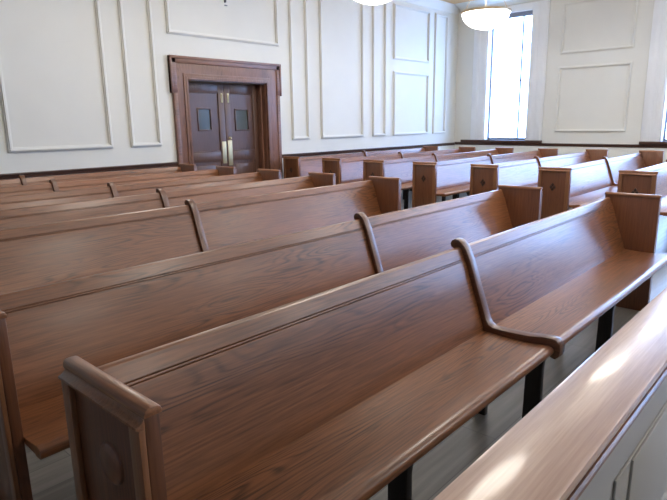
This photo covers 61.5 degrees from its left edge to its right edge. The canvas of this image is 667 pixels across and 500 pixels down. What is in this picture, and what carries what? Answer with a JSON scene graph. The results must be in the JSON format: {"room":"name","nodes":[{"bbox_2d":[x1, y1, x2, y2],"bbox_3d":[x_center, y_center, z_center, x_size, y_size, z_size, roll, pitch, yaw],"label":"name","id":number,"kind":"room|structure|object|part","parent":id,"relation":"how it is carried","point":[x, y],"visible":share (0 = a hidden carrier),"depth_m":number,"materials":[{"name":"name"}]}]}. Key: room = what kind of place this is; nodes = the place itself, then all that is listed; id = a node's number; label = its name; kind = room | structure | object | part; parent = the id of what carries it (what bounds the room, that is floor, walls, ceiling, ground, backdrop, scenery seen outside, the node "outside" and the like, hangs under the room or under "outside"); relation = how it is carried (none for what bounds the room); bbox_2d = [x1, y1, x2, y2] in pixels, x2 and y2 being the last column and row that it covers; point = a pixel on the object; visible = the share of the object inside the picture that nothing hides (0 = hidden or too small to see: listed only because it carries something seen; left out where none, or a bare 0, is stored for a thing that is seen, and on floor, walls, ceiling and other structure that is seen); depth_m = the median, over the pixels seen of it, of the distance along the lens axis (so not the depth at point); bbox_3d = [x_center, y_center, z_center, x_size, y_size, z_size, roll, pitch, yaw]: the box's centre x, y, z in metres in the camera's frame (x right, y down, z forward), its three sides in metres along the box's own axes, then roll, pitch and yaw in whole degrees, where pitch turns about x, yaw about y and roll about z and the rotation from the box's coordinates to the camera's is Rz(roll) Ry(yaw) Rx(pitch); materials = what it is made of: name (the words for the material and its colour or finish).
{"room":"courtroom","nodes":[
{"label":"courtroom","id":0,"kind":"room"},
{"bbox_2d":[0,0,457,179],"bbox_3d":[-2.988,-2.277,7.475,0.320,4.060,18.148,11,17,41],"label":"wall","id":1,"kind":"structure","parent":0,"point":[84,83],"depth_m":8.20,"materials":[{"name":"beige paint"}]},
{"bbox_3d":[-3.394,-2.544,6.748,0.040,2.653,1.292,11,17,41],"label":"panel moulding","id":2,"kind":"part","parent":1,"relation":"part of","materials":[{"name":"beige paint"}]},
{"bbox_3d":[-2.630,-2.743,7.568,0.040,2.653,0.475,11,17,41],"label":"panel moulding","id":3,"kind":"part","parent":1,"relation":"part of","materials":[{"name":"beige paint"}]},
{"bbox_3d":[-1.627,-3.758,8.484,0.040,1.110,2.105,11,17,41],"label":"panel moulding","id":4,"kind":"part","parent":1,"relation":"part of","materials":[{"name":"beige paint"}]},
{"bbox_2d":[167,55,282,178],"bbox_3d":[-1.693,-1.786,9.002,0.328,2.386,2.119,11,17,41],"label":"door","id":5,"kind":"structure","parent":1,"relation":"in","point":[226,112],"depth_m":8.95,"materials":[{"name":"brown wood"}]},
{"bbox_3d":[-2.013,-2.032,8.733,0.006,0.305,0.215,11,17,41],"label":"pane","id":6,"kind":"part","parent":5,"relation":"part of","materials":[{"name":"clear glass"}]},
{"bbox_3d":[-1.758,-1.577,9.072,0.008,0.350,0.080,11,17,41],"label":"push plate","id":7,"kind":"part","parent":5,"relation":"part of","materials":[{"name":"gold metal"}]},
{"bbox_3d":[-1.681,-1.585,9.158,0.008,0.405,0.088,11,17,41],"label":"push plate","id":8,"kind":"part","parent":5,"relation":"part of","materials":[{"name":"gold metal"}]},
{"bbox_3d":[-1.519,-2.150,9.265,0.006,0.305,0.245,11,17,41],"label":"pane","id":9,"kind":"part","parent":5,"relation":"part of","materials":[{"name":"clear glass"}]},
{"bbox_2d":[0,142,454,179],"bbox_3d":[-2.870,-1.119,7.644,0.034,0.062,17.548,11,17,41],"label":"trim","id":10,"kind":"structure","parent":1,"relation":"attached to","point":[167,164],"depth_m":7.81,"materials":[{"name":"brown wood"}]},
{"bbox_3d":[-0.594,-3.271,9.752,0.040,2.653,0.430,11,17,41],"label":"panel moulding","id":11,"kind":"part","parent":1,"relation":"part of","materials":[{"name":"beige paint"}]},
{"bbox_3d":[0.177,-3.471,10.578,0.040,2.653,1.235,11,17,41],"label":"panel moulding","id":12,"kind":"part","parent":1,"relation":"part of","materials":[{"name":"beige paint"}]},
{"bbox_3d":[0.935,-3.667,11.392,0.040,2.653,0.445,11,17,41],"label":"panel moulding","id":13,"kind":"part","parent":1,"relation":"part of","materials":[{"name":"beige paint"}]},
{"bbox_3d":[1.724,-3.224,12.375,0.040,1.328,1.335,11,17,41],"label":"panel moulding","id":14,"kind":"part","parent":1,"relation":"part of","materials":[{"name":"beige paint"}]},
{"bbox_3d":[1.700,-4.631,12.051,0.040,1.090,1.345,11,17,41],"label":"panel moulding","id":15,"kind":"part","parent":1,"relation":"part of","materials":[{"name":"beige paint"}]},
{"bbox_2d":[400,0,459,14],"bbox_3d":[-2.898,-4.136,6.941,0.080,0.200,17.548,11,17,41],"label":"trim","id":16,"kind":"structure","parent":1,"relation":"attached to","point":[440,5],"depth_m":12.56,"materials":[{"name":"beige paint"}]},
{"bbox_3d":[2.491,-4.071,13.062,0.040,2.653,0.540,11,17,41],"label":"panel moulding","id":17,"kind":"part","parent":1,"relation":"part of","materials":[{"name":"beige paint"}]},
{"bbox_2d":[441,0,474,3],"bbox_3d":[2.508,-3.162,1.888,14.842,0.012,17.188,11,17,41],"label":"trim","id":18,"kind":"structure","parent":1,"relation":"attached to","point":[448,1],"depth_m":12.68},
{"bbox_2d":[25,190,666,499],"bbox_3d":[2.426,0.714,3.359,16.422,0.100,18.448,11,17,41],"label":"floor","id":19,"kind":"structure","parent":0,"point":[51,477],"depth_m":2.58,"materials":[{"name":"grey wood"}]},
{"bbox_2d":[0,163,196,186],"bbox_3d":[-3.382,-0.432,6.561,0.552,0.882,4.122,11,17,41],"label":"pew","id":20,"kind":"object","parent":19,"relation":"on","point":[21,180],"visible":0.27,"depth_m":7.15,"materials":[{"name":"brown wood"}]},
{"bbox_3d":[-2.074,-0.784,8.065,0.370,0.862,0.034,11,17,41],"label":"panel","id":21,"kind":"part","parent":20,"relation":"part of","materials":[{"name":"brown wood"}]},
{"bbox_2d":[0,166,236,196],"bbox_3d":[-2.725,-0.309,5.978,0.552,0.882,4.122,11,17,41],"label":"pew","id":22,"kind":"object","parent":19,"relation":"on","point":[52,186],"visible":0.32,"depth_m":6.37,"materials":[{"name":"brown wood"}]},
{"bbox_3d":[-1.417,-0.661,7.482,0.370,0.862,0.034,11,17,41],"label":"panel","id":23,"kind":"part","parent":22,"relation":"part of","materials":[{"name":"brown wood"}]},
{"bbox_2d":[0,169,280,209],"bbox_3d":[-2.085,-0.190,5.411,0.552,0.882,4.122,11,17,41],"label":"pew","id":24,"kind":"object","parent":19,"relation":"on","point":[111,191],"visible":0.27,"depth_m":5.63,"materials":[{"name":"brown wood"}]},
{"bbox_3d":[-0.777,-0.542,6.915,0.370,0.862,0.034,11,17,41],"label":"panel","id":25,"kind":"part","parent":24,"relation":"part of","materials":[{"name":"brown wood"}]},
{"bbox_2d":[0,172,335,229],"bbox_3d":[-1.436,-0.068,4.834,0.552,0.882,4.122,11,17,41],"label":"pew","id":26,"kind":"object","parent":19,"relation":"on","point":[44,214],"visible":0.25,"depth_m":4.86,"materials":[{"name":"brown wood"}]},
{"bbox_3d":[-0.128,-0.420,6.338,0.370,0.862,0.034,11,17,41],"label":"panel","id":27,"kind":"part","parent":26,"relation":"part of","materials":[{"name":"brown wood"}]},
{"bbox_2d":[0,176,401,293],"bbox_3d":[-0.786,0.053,4.258,0.552,0.882,4.122,11,17,41],"label":"pew","id":28,"kind":"object","parent":19,"relation":"on","point":[43,254],"visible":0.51,"depth_m":4.02,"materials":[{"name":"brown wood"}]},
{"bbox_3d":[0.522,-0.298,5.762,0.370,0.862,0.034,11,17,41],"label":"panel","id":29,"kind":"part","parent":28,"relation":"part of","materials":[{"name":"brown wood"}]},
{"bbox_3d":[0.542,-0.302,5.781,0.366,0.860,0.021,11,17,41],"label":"frame","id":30,"kind":"part","parent":28,"relation":"part of","materials":[{"name":"brown wood"}]},
{"bbox_2d":[0,184,542,499],"bbox_3d":[0.268,0.251,3.323,0.552,0.882,4.122,11,17,41],"label":"pew","id":31,"kind":"object","parent":19,"relation":"on","point":[100,319],"visible":0.48,"depth_m":2.48,"materials":[{"name":"brown wood"}]},
{"bbox_3d":[-1.157,0.610,1.892,0.366,0.860,0.021,11,17,41],"label":"frame","id":32,"kind":"part","parent":31,"relation":"part of","materials":[{"name":"brown wood"}]},
{"bbox_3d":[-1.140,0.604,1.913,0.370,0.862,0.034,11,17,41],"label":"panel","id":33,"kind":"part","parent":31,"relation":"part of","materials":[{"name":"brown wood"}]},
{"bbox_3d":[0.319,0.254,3.277,0.366,0.042,4.012,11,17,41],"label":"seat","id":34,"kind":"part","parent":31,"relation":"part of","materials":[{"name":"brown wood"}]},
{"bbox_3d":[0.147,0.045,3.387,0.165,0.428,4.012,11,17,41],"label":"backrest","id":35,"kind":"part","parent":31,"relation":"part of","materials":[{"name":"brown wood"}]},
{"bbox_3d":[1.577,-0.101,4.827,0.370,0.862,0.034,11,17,41],"label":"panel","id":36,"kind":"part","parent":31,"relation":"part of","materials":[{"name":"brown wood"}]},
{"bbox_2d":[283,146,437,190],"bbox_3d":[0.781,-1.494,10.944,0.552,0.882,4.309,11,17,41],"label":"pew","id":37,"kind":"object","parent":19,"relation":"on","point":[293,166],"visible":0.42,"depth_m":9.94,"materials":[{"name":"brown wood"}]},
{"bbox_3d":[-0.707,-1.119,9.445,0.366,0.860,0.021,11,17,41],"label":"frame","id":38,"kind":"part","parent":37,"relation":"part of","materials":[{"name":"brown wood"}]},
{"bbox_3d":[-0.690,-1.125,9.466,0.370,0.862,0.034,11,17,41],"label":"panel","id":39,"kind":"part","parent":37,"relation":"part of","materials":[{"name":"brown wood"}]},
{"bbox_3d":[0.660,-1.699,11.008,0.165,0.428,4.199,11,17,41],"label":"backrest","id":40,"kind":"part","parent":37,"relation":"part of","materials":[{"name":"brown wood"}]},
{"bbox_3d":[2.152,-1.862,12.515,0.370,0.862,0.034,11,17,41],"label":"panel","id":41,"kind":"part","parent":37,"relation":"part of","materials":[{"name":"brown wood"}]},
{"bbox_2d":[58,192,666,499],"bbox_3d":[0.915,0.372,2.749,0.552,0.882,4.122,11,17,41],"label":"pew","id":42,"kind":"object","parent":19,"relation":"on","point":[337,393],"visible":0.97,"depth_m":1.87,"materials":[{"name":"brown wood"}]},
{"bbox_3d":[-0.510,0.731,1.318,0.366,0.860,0.021,11,17,41],"label":"frame","id":43,"kind":"part","parent":42,"relation":"part of","materials":[{"name":"brown wood"}]},
{"bbox_3d":[-0.493,0.725,1.339,0.370,0.862,0.034,11,17,41],"label":"panel","id":44,"kind":"part","parent":42,"relation":"part of","materials":[{"name":"brown wood"}]},
{"bbox_3d":[0.203,0.822,1.842,0.132,0.428,0.032,11,17,41],"label":"leg","id":45,"kind":"part","parent":42,"relation":"part of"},
{"bbox_3d":[0.966,0.375,2.703,0.366,0.042,4.012,11,17,41],"label":"seat","id":46,"kind":"part","parent":42,"relation":"part of","materials":[{"name":"brown wood"}]},
{"bbox_3d":[0.748,0.608,2.747,0.110,0.428,0.032,11,17,41],"label":"leg","id":47,"kind":"part","parent":42,"relation":"part of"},
{"bbox_3d":[0.911,0.638,2.602,0.132,0.428,0.032,11,17,41],"label":"leg","id":48,"kind":"part","parent":42,"relation":"part of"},
{"bbox_3d":[1.600,0.460,3.340,0.132,0.428,0.032,11,17,41],"label":"leg","id":49,"kind":"part","parent":42,"relation":"part of","materials":[{"name":"black metal"}]},
{"bbox_3d":[2.223,0.020,4.253,0.370,0.862,0.034,11,17,41],"label":"panel","id":50,"kind":"part","parent":42,"relation":"part of","materials":[{"name":"brown wood"}]},
{"bbox_3d":[2.243,0.016,4.272,0.366,0.860,0.021,11,17,41],"label":"frame","id":51,"kind":"part","parent":42,"relation":"part of","materials":[{"name":"brown wood"}]},
{"bbox_2d":[322,147,475,199],"bbox_3d":[1.451,-1.368,10.350,0.552,0.882,4.309,11,17,41],"label":"pew","id":52,"kind":"object","parent":19,"relation":"on","point":[346,170],"visible":0.35,"depth_m":9.36,"materials":[{"name":"brown wood"}]},
{"bbox_3d":[-0.037,-0.993,8.851,0.366,0.860,0.021,11,17,41],"label":"frame","id":53,"kind":"part","parent":52,"relation":"part of","materials":[{"name":"brown wood"}]},
{"bbox_3d":[-0.020,-0.999,8.872,0.370,0.862,0.034,11,17,41],"label":"panel","id":54,"kind":"part","parent":52,"relation":"part of","materials":[{"name":"brown wood"}]},
{"bbox_3d":[1.329,-1.574,10.414,0.165,0.428,4.199,11,17,41],"label":"backrest","id":55,"kind":"part","parent":52,"relation":"part of","materials":[{"name":"brown wood"}]},
{"bbox_3d":[2.822,-1.737,11.921,0.370,0.862,0.034,11,17,41],"label":"panel","id":56,"kind":"part","parent":52,"relation":"part of","materials":[{"name":"brown wood"}]},
{"bbox_2d":[363,147,513,208],"bbox_3d":[2.071,-1.252,9.800,0.552,0.882,4.309,11,17,41],"label":"pew","id":57,"kind":"object","parent":19,"relation":"on","point":[402,168],"visible":0.4,"depth_m":9.00,"materials":[{"name":"brown wood"}]},
{"bbox_3d":[0.582,-0.877,8.302,0.366,0.860,0.021,11,17,41],"label":"frame","id":58,"kind":"part","parent":57,"relation":"part of","materials":[{"name":"brown wood"}]},
{"bbox_3d":[0.599,-0.883,8.323,0.370,0.862,0.034,11,17,41],"label":"panel","id":59,"kind":"part","parent":57,"relation":"part of","materials":[{"name":"brown wood"}]},
{"bbox_3d":[2.121,-1.249,9.755,0.366,0.042,4.199,11,17,41],"label":"seat","id":60,"kind":"part","parent":57,"relation":"part of","materials":[{"name":"brown wood"}]},
{"bbox_3d":[1.190,-0.831,9.033,0.110,0.428,0.032,11,17,41],"label":"leg","id":61,"kind":"part","parent":57,"relation":"part of","materials":[{"name":"black metal"}]},
{"bbox_3d":[1.949,-1.458,9.864,0.165,0.428,4.199,11,17,41],"label":"backrest","id":62,"kind":"part","parent":57,"relation":"part of","materials":[{"name":"brown wood"}]},
{"bbox_3d":[3.441,-1.621,11.372,0.370,0.862,0.034,11,17,41],"label":"panel","id":63,"kind":"part","parent":57,"relation":"part of","materials":[{"name":"brown wood"}]},
{"bbox_2d":[412,148,557,207],"bbox_3d":[2.725,-1.130,9.220,0.552,0.882,4.309,11,17,41],"label":"pew","id":64,"kind":"object","parent":19,"relation":"on","point":[430,180],"visible":0.41,"depth_m":8.21,"materials":[{"name":"brown wood"}]},
{"bbox_3d":[1.236,-0.755,7.722,0.366,0.860,0.021,11,17,41],"label":"frame","id":65,"kind":"part","parent":64,"relation":"part of","materials":[{"name":"brown wood"}]},
{"bbox_3d":[1.253,-0.761,7.743,0.370,0.862,0.034,11,17,41],"label":"panel","id":66,"kind":"part","parent":64,"relation":"part of","materials":[{"name":"brown wood"}]},
{"bbox_3d":[2.775,-1.127,9.174,0.366,0.042,4.199,11,17,41],"label":"seat","id":67,"kind":"part","parent":64,"relation":"part of","materials":[{"name":"brown wood"}]},
{"bbox_3d":[2.603,-1.335,9.284,0.165,0.428,4.199,11,17,41],"label":"backrest","id":68,"kind":"part","parent":64,"relation":"part of","materials":[{"name":"brown wood"}]},
{"bbox_3d":[4.096,-1.498,10.792,0.370,0.862,0.034,11,17,41],"label":"panel","id":69,"kind":"part","parent":64,"relation":"part of","materials":[{"name":"brown wood"}]},
{"bbox_2d":[469,149,607,195],"bbox_3d":[3.382,-1.007,8.637,0.552,0.882,4.309,11,17,41],"label":"pew","id":70,"kind":"object","parent":19,"relation":"on","point":[484,178],"visible":0.38,"depth_m":8.04,"materials":[{"name":"brown wood"}]},
{"bbox_3d":[1.894,-0.632,7.139,0.366,0.860,0.021,11,17,41],"label":"frame","id":71,"kind":"part","parent":70,"relation":"part of","materials":[{"name":"brown wood"}]},
{"bbox_3d":[1.911,-0.638,7.160,0.370,0.862,0.034,11,17,41],"label":"panel","id":72,"kind":"part","parent":70,"relation":"part of","materials":[{"name":"brown wood"}]},
{"bbox_3d":[3.260,-1.212,8.701,0.165,0.428,4.199,11,17,41],"label":"backrest","id":73,"kind":"part","parent":70,"relation":"part of","materials":[{"name":"brown wood"}]},
{"bbox_3d":[4.753,-1.375,10.209,0.370,0.862,0.034,11,17,41],"label":"panel","id":74,"kind":"part","parent":70,"relation":"part of","materials":[{"name":"brown wood"}]},
{"bbox_2d":[433,287,666,499],"bbox_3d":[0.867,0.660,1.669,0.168,0.802,5.900,11,17,41],"label":"rail","id":75,"kind":"object","parent":19,"relation":"on","point":[601,433],"visible":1,"depth_m":1.26,"materials":[{"name":"brown wood"}]},
{"bbox_3d":[0.866,0.312,1.587,0.158,0.033,5.892,11,17,41],"label":"rail moulding","id":76,"kind":"part","parent":75,"relation":"part of","materials":[{"name":"brown wood"}]},
{"bbox_2d":[537,150,663,218],"bbox_3d":[4.038,-0.884,8.056,0.552,0.882,4.309,11,17,41],"label":"pew","id":77,"kind":"object","parent":19,"relation":"on","point":[574,185],"visible":0.61,"depth_m":7.35,"materials":[{"name":"brown wood"}]},
{"bbox_3d":[2.549,-0.509,6.557,0.366,0.860,0.021,11,17,41],"label":"frame","id":78,"kind":"part","parent":77,"relation":"part of","materials":[{"name":"brown wood"}]},
{"bbox_3d":[2.566,-0.515,6.578,0.370,0.862,0.034,11,17,41],"label":"panel","id":79,"kind":"part","parent":77,"relation":"part of","materials":[{"name":"brown wood"}]},
{"bbox_3d":[4.088,-0.881,8.010,0.366,0.042,4.199,11,17,41],"label":"seat","id":80,"kind":"part","parent":77,"relation":"part of","materials":[{"name":"brown wood"}]},
{"bbox_3d":[3.916,-1.090,8.120,0.165,0.428,4.199,11,17,41],"label":"backrest","id":81,"kind":"part","parent":77,"relation":"part of","materials":[{"name":"brown wood"}]},
{"bbox_3d":[5.409,-1.252,9.627,0.370,0.862,0.034,11,17,41],"label":"panel","id":82,"kind":"part","parent":77,"relation":"part of","materials":[{"name":"brown wood"}]},
{"bbox_2d":[617,159,666,215],"bbox_3d":[4.687,-0.762,7.479,0.552,0.882,4.309,11,17,41],"label":"pew","id":83,"kind":"object","parent":19,"relation":"on","point":[652,180],"visible":0.5,"depth_m":5.97,"materials":[{"name":"brown wood"}]},
{"bbox_3d":[3.199,-0.387,5.981,0.366,0.860,0.021,11,17,41],"label":"frame","id":84,"kind":"part","parent":83,"relation":"part of","materials":[{"name":"brown wood"}]},
{"bbox_3d":[3.216,-0.393,6.002,0.370,0.862,0.034,11,17,41],"label":"panel","id":85,"kind":"part","parent":83,"relation":"part of","materials":[{"name":"brown wood"}]},
{"bbox_3d":[4.566,-0.968,7.543,0.165,0.428,4.199,11,17,41],"label":"backrest","id":86,"kind":"part","parent":83,"relation":"part of","materials":[{"name":"brown wood"}]},
{"bbox_3d":[4.738,-0.759,7.433,0.366,0.042,4.199,11,17,41],"label":"seat","id":87,"kind":"part","parent":83,"relation":"part of","materials":[{"name":"brown wood"}]},
{"bbox_2d":[454,0,666,162],"bbox_3d":[8.600,-2.774,8.899,14.922,4.060,0.320,11,17,41],"label":"wall","id":88,"kind":"structure","parent":0,"point":[598,50],"depth_m":11.61,"materials":[{"name":"beige paint"}]},
{"bbox_2d":[454,0,540,11],"bbox_3d":[8.400,-4.618,8.224,14.842,0.160,0.360,11,17,41],"label":"trim","id":89,"kind":"structure","parent":88,"relation":"attached to","point":[477,3],"depth_m":12.59,"materials":[{"name":"beige paint"}]},
{"bbox_2d":[460,0,550,142],"bbox_3d":[3.926,-3.992,12.889,2.010,2.983,0.255,11,17,41],"label":"window","id":90,"kind":"structure","parent":88,"relation":"in","point":[519,44],"depth_m":12.85,"materials":[{"name":"white paint"}]},
{"bbox_3d":[3.936,-2.563,13.202,2.010,0.058,0.220,11,17,41],"label":"sill","id":91,"kind":"part","parent":90,"relation":"part of","materials":[{"name":"brown wood"}]},
{"bbox_3d":[4.081,-3.947,12.891,1.010,2.775,0.060,11,17,41],"label":"sash","id":92,"kind":"part","parent":90,"relation":"part of","materials":[{"name":"grey paint"}]},
{"bbox_3d":[4.087,-3.958,12.892,0.945,2.695,0.012,11,17,41],"label":"pane","id":93,"kind":"part","parent":90,"relation":"part of","materials":[{"name":"white"}]},
{"bbox_3d":[4.082,-3.891,12.901,0.945,0.020,0.044,11,17,41],"label":"meeting rail","id":94,"kind":"part","parent":90,"relation":"part of","materials":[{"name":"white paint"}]},
{"bbox_2d":[455,142,666,147],"bbox_3d":[8.538,-1.621,9.046,14.888,0.062,0.034,11,17,41],"label":"trim","id":95,"kind":"structure","parent":88,"relation":"attached to","point":[456,143],"depth_m":12.14,"materials":[{"name":"brown wood"}]},
{"bbox_3d":[5.350,-3.143,11.646,1.440,1.357,0.040,11,17,41],"label":"panel moulding","id":96,"kind":"part","parent":88,"relation":"part of","materials":[{"name":"beige paint"}]},
{"bbox_3d":[5.329,-4.554,11.324,1.440,1.023,0.040,11,17,41],"label":"panel moulding","id":97,"kind":"part","parent":88,"relation":"part of","materials":[{"name":"beige paint"}]},
{"bbox_2d":[639,0,666,144],"bbox_3d":[6.682,-3.476,10.445,1.470,2.983,0.255,11,17,41],"label":"window","id":98,"kind":"structure","parent":88,"relation":"in","point":[656,80],"depth_m":10.79,"materials":[{"name":"white paint"}]},
{"bbox_3d":[6.692,-2.047,10.757,1.470,0.058,0.220,11,17,41],"label":"sill","id":99,"kind":"part","parent":98,"relation":"part of","materials":[{"name":"brown wood"}]},
{"bbox_3d":[6.859,-3.427,10.427,1.010,2.775,0.060,11,17,41],"label":"sash","id":100,"kind":"part","parent":98,"relation":"part of","materials":[{"name":"grey paint"}]},
{"bbox_3d":[2.625,-3.293,2.205,15.722,0.100,18.448,11,17,41],"label":"ceiling","id":101,"kind":"structure","parent":0,"visible":0},
{"bbox_2d":[355,0,390,4],"bbox_3d":[0.538,-3.885,7.472,0.858,1.135,0.858,11,17,41],"label":"pendant lamp","id":102,"kind":"object","parent":101,"relation":"hanging from","point":[368,2],"visible":1,"depth_m":7.54,"materials":[{"name":"white glass"}]},
{"bbox_2d":[461,1,510,29],"bbox_3d":[2.660,-4.436,9.748,0.858,1.135,0.858,11,17,41],"label":"pendant lamp","id":103,"kind":"object","parent":101,"relation":"hanging from","point":[486,17],"visible":1,"depth_m":9.57,"materials":[{"name":"white glass"}]},
{"bbox_3d":[2.667,-4.016,9.843,0.810,0.275,0.810,11,17,41],"label":"lamp shade","id":104,"kind":"part","parent":103,"relation":"part of","materials":[{"name":"white glass"}]}
]}

